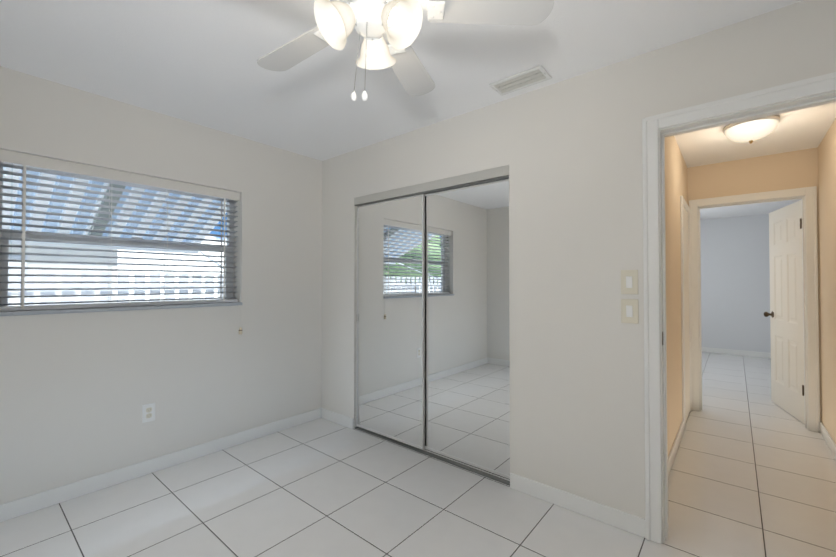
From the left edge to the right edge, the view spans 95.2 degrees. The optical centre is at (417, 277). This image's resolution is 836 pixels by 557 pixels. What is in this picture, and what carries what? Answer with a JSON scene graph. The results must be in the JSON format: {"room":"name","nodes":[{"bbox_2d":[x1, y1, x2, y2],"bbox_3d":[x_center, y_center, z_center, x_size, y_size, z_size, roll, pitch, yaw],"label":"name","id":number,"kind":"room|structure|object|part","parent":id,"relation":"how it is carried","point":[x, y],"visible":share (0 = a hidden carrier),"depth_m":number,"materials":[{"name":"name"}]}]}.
{"room":"empty bedroom","nodes":[
{"label":"empty bedroom","id":0,"kind":"room"},
{"bbox_2d":[0,66,321,504],"bbox_3d":[0.124,0.127,5.048,0.200,2.440,10.000,-1,-1,40],"label":"wall","id":1,"kind":"structure","parent":0,"point":[78,391],"depth_m":2.61,"materials":[{"name":"white paint"}]},
{"bbox_2d":[2,167,226,268],"bbox_3d":[-2.458,-0.384,2.987,1.130,0.921,1.780,-1,-1,40],"label":"awning","id":2,"kind":"object","parent":1,"relation":"attached to","point":[34,215],"depth_m":3.09,"materials":[{"name":"silver metal"}]},
{"bbox_2d":[0,161,241,315],"bbox_3d":[-1.896,-0.235,2.591,0.205,0.904,1.330,-1,-1,40],"label":"window","id":3,"kind":"structure","parent":1,"relation":"in","point":[44,311],"depth_m":2.48,"materials":[{"name":"white"}]},
{"bbox_2d":[0,149,241,333],"bbox_3d":[-1.857,-0.120,2.560,0.122,1.134,1.327,-1,-1,40],"label":"window blinds","id":4,"kind":"object","parent":3,"relation":"attached to","point":[23,160],"visible":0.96,"depth_m":2.44,"materials":[{"name":"white plastic"}]},
{"bbox_2d":[142,403,154,422],"bbox_3d":[-1.801,0.907,2.554,0.008,0.120,0.075,-1,-1,40],"label":"outlet","id":5,"kind":"object","parent":1,"relation":"attached to","point":[148,412],"visible":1,"depth_m":2.55,"materials":[{"name":"white plastic"}]},
{"bbox_2d":[0,408,319,521],"bbox_3d":[-1.875,1.265,2.454,0.013,0.092,3.020,-1,-1,40],"label":"baseboard","id":6,"kind":"structure","parent":1,"relation":"attached to","point":[12,509],"depth_m":2.50,"materials":[{"name":"white wood"}]},
{"bbox_2d":[0,352,835,556],"bbox_3d":[2.202,1.383,3.306,5.600,0.120,10.000,-1,-1,40],"label":"floor","id":7,"kind":"structure","parent":0,"point":[752,473],"depth_m":2.18,"materials":[{"name":"tile"}]},
{"bbox_2d":[0,0,835,219],"bbox_3d":[2.202,-1.167,3.342,5.600,0.100,10.000,-1,-1,40],"label":"ceiling","id":8,"kind":"structure","parent":0,"point":[194,61],"depth_m":2.01,"materials":[{"name":"white paint"}]},
{"bbox_2d":[257,0,553,101],"bbox_3d":[-0.191,-0.844,1.259,1.103,0.606,1.132,-1,-1,40],"label":"fan","id":9,"kind":"object","parent":8,"relation":"hanging from","point":[396,24],"visible":1,"depth_m":1.25,"materials":[{"name":"white paint"},{"name":"glass"}]},
{"bbox_3d":[-0.154,-0.973,1.243,0.307,0.347,0.307,-1,-1,40],"label":"motor","id":10,"kind":"part","parent":9,"relation":"part of","materials":[{"name":"white"}]},
{"bbox_2d":[489,65,551,95],"bbox_3d":[0.586,-1.125,2.196,0.315,0.015,0.163,-1,-1,40],"label":"ceiling vent","id":11,"kind":"object","parent":8,"relation":"in","point":[524,79],"visible":1,"depth_m":2.18,"materials":[{"name":"white metal"}]},
{"bbox_2d":[723,115,779,143],"bbox_3d":[2.444,-1.052,2.802,0.316,0.146,0.316,-1,-1,40],"label":"flush-mount light","id":12,"kind":"object","parent":8,"relation":"attached to","point":[750,131],"visible":0.96,"depth_m":2.72,"materials":[{"name":"white glass"}]},
{"bbox_2d":[321,0,835,518],"bbox_3d":[0.815,0.088,2.279,4.400,2.440,0.120,-1,-1,40],"label":"wall","id":13,"kind":"structure","parent":0,"point":[569,152],"depth_m":2.14,"materials":[{"name":"white paint"}]},
{"bbox_2d":[320,408,353,428],"bbox_3d":[-0.732,1.279,3.458,0.433,0.092,0.017,-1,-1,40],"label":"baseboard","id":14,"kind":"structure","parent":13,"relation":"attached to","point":[346,421],"depth_m":3.45,"materials":[{"name":"white wood"}]},
{"bbox_2d":[354,165,509,485],"bbox_3d":[0.046,0.307,2.912,1.477,2.020,0.124,-1,-1,40],"label":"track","id":15,"kind":"object","parent":13,"relation":"attached to","point":[478,177],"visible":0.54,"depth_m":2.82,"materials":[{"name":"grey metal"}]},
{"bbox_2d":[356,194,424,449],"bbox_3d":[-0.246,0.337,3.120,0.752,1.927,0.028,-1,-1,40],"label":"mirror","id":16,"kind":"object","parent":15,"relation":"attached to","point":[390,393],"visible":1,"depth_m":3.09,"materials":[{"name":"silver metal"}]},
{"bbox_2d":[425,179,509,478],"bbox_3d":[0.320,0.330,2.681,0.752,1.927,0.028,-1,-1,40],"label":"mirror","id":17,"kind":"object","parent":15,"relation":"attached to","point":[467,388],"visible":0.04,"depth_m":2.65,"materials":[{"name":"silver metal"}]},
{"bbox_2d":[510,473,645,537],"bbox_3d":[0.861,1.260,2.139,0.744,0.092,0.013,-1,-1,40],"label":"baseboard","id":18,"kind":"structure","parent":13,"relation":"attached to","point":[625,521],"depth_m":2.10,"materials":[{"name":"white wood"}]},
{"bbox_2d":[621,270,637,293],"bbox_3d":[1.089,0.026,1.966,0.080,0.125,0.014,-1,-1,40],"label":"light switch","id":19,"kind":"object","parent":13,"relation":"attached to","point":[629,281],"visible":1,"depth_m":1.96,"materials":[{"name":"beige plastic"}]},
{"bbox_2d":[621,299,638,323],"bbox_3d":[1.089,0.176,1.964,0.080,0.125,0.014,-1,-1,40],"label":"light switch","id":20,"kind":"object","parent":13,"relation":"attached to","point":[629,311],"visible":1,"depth_m":1.96,"materials":[{"name":"beige plastic"}]},
{"bbox_2d":[642,72,835,543],"bbox_3d":[1.524,0.247,1.675,0.907,2.104,0.141,-1,-1,40],"label":"door frame","id":21,"kind":"structure","parent":13,"relation":"attached to","point":[783,98],"depth_m":1.88,"materials":[{"name":"white wood"}]},
{"bbox_2d":[665,136,687,455],"bbox_3d":[1.967,0.099,3.026,0.120,2.440,2.500,-1,-1,40],"label":"wall","id":22,"kind":"structure","parent":0,"point":[676,185],"depth_m":2.92,"materials":[{"name":"beige paint"}]},
{"bbox_2d":[668,420,683,475],"bbox_3d":[1.756,1.267,2.651,0.013,0.092,1.640,-1,-1,40],"label":"baseboard","id":23,"kind":"structure","parent":22,"relation":"attached to","point":[671,457],"depth_m":2.81,"materials":[{"name":"white wood"}]},
{"bbox_2d":[700,214,770,352],"bbox_3d":[5.792,0.151,6.712,4.400,2.440,0.200,-1,-1,40],"label":"wall","id":24,"kind":"structure","parent":0,"point":[735,282],"depth_m":6.73,"materials":[{"name":"white paint"}]},
{"bbox_2d":[701,347,770,357],"bbox_3d":[5.724,1.324,6.613,4.000,0.092,0.013,-1,-1,40],"label":"baseboard","id":25,"kind":"structure","parent":24,"relation":"attached to","point":[738,352],"depth_m":6.70,"materials":[{"name":"white wood"}]},
{"bbox_2d":[687,147,821,421],"bbox_3d":[3.127,0.107,3.609,0.920,2.440,0.120,-1,-1,40],"label":"wall","id":26,"kind":"structure","parent":0,"point":[787,170],"depth_m":3.52,"materials":[{"name":"beige paint"}]},
{"bbox_2d":[680,186,819,431],"bbox_3d":[2.897,0.271,3.338,0.908,2.104,0.828,-1,-1,40],"label":"door frame","id":27,"kind":"structure","parent":26,"relation":"attached to","point":[807,196],"depth_m":3.39,"materials":[{"name":"white wood"}]},
{"bbox_2d":[764,200,804,423],"bbox_3d":[3.599,0.314,3.754,0.270,2.015,0.785,-1,-1,40],"label":"door","id":28,"kind":"structure","parent":26,"relation":"in","point":[786,309],"depth_m":3.72,"materials":[{"name":"white wood"}]},
{"bbox_3d":[3.451,0.266,3.424,0.019,1.590,0.087,-1,-1,40],"label":"far door hinges","id":29,"kind":"part","parent":28,"relation":"part of","materials":[{"name":"silver metal"}]},
{"bbox_2d":[818,118,835,443],"bbox_3d":[2.768,0.089,2.362,0.120,2.440,2.500,-1,-1,40],"label":"wall","id":30,"kind":"structure","parent":0,"point":[827,196],"depth_m":2.97,"materials":[{"name":"beige paint"}]},
{"bbox_2d":[820,422,835,458],"bbox_3d":[2.680,1.263,2.342,0.013,0.092,2.344,-1,-1,40],"label":"baseboard","id":31,"kind":"structure","parent":30,"relation":"attached to","point":[828,439],"depth_m":2.96,"materials":[{"name":"white wood"}]},
{"label":"outside","id":32,"kind":"structure","parent":0,"visible":0},
{"bbox_3d":[-12.538,1.624,13.258,29.800,0.280,60.000,-1,-1,40],"label":"ground","id":33,"kind":"structure","parent":32,"visible":0},
{"bbox_2d":[8,244,222,305],"bbox_3d":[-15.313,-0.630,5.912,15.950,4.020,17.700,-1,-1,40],"label":"fence","id":34,"kind":"object","parent":33,"relation":"on","point":[70,285],"depth_m":6.88,"materials":[{"name":"white paint"}]}
]}

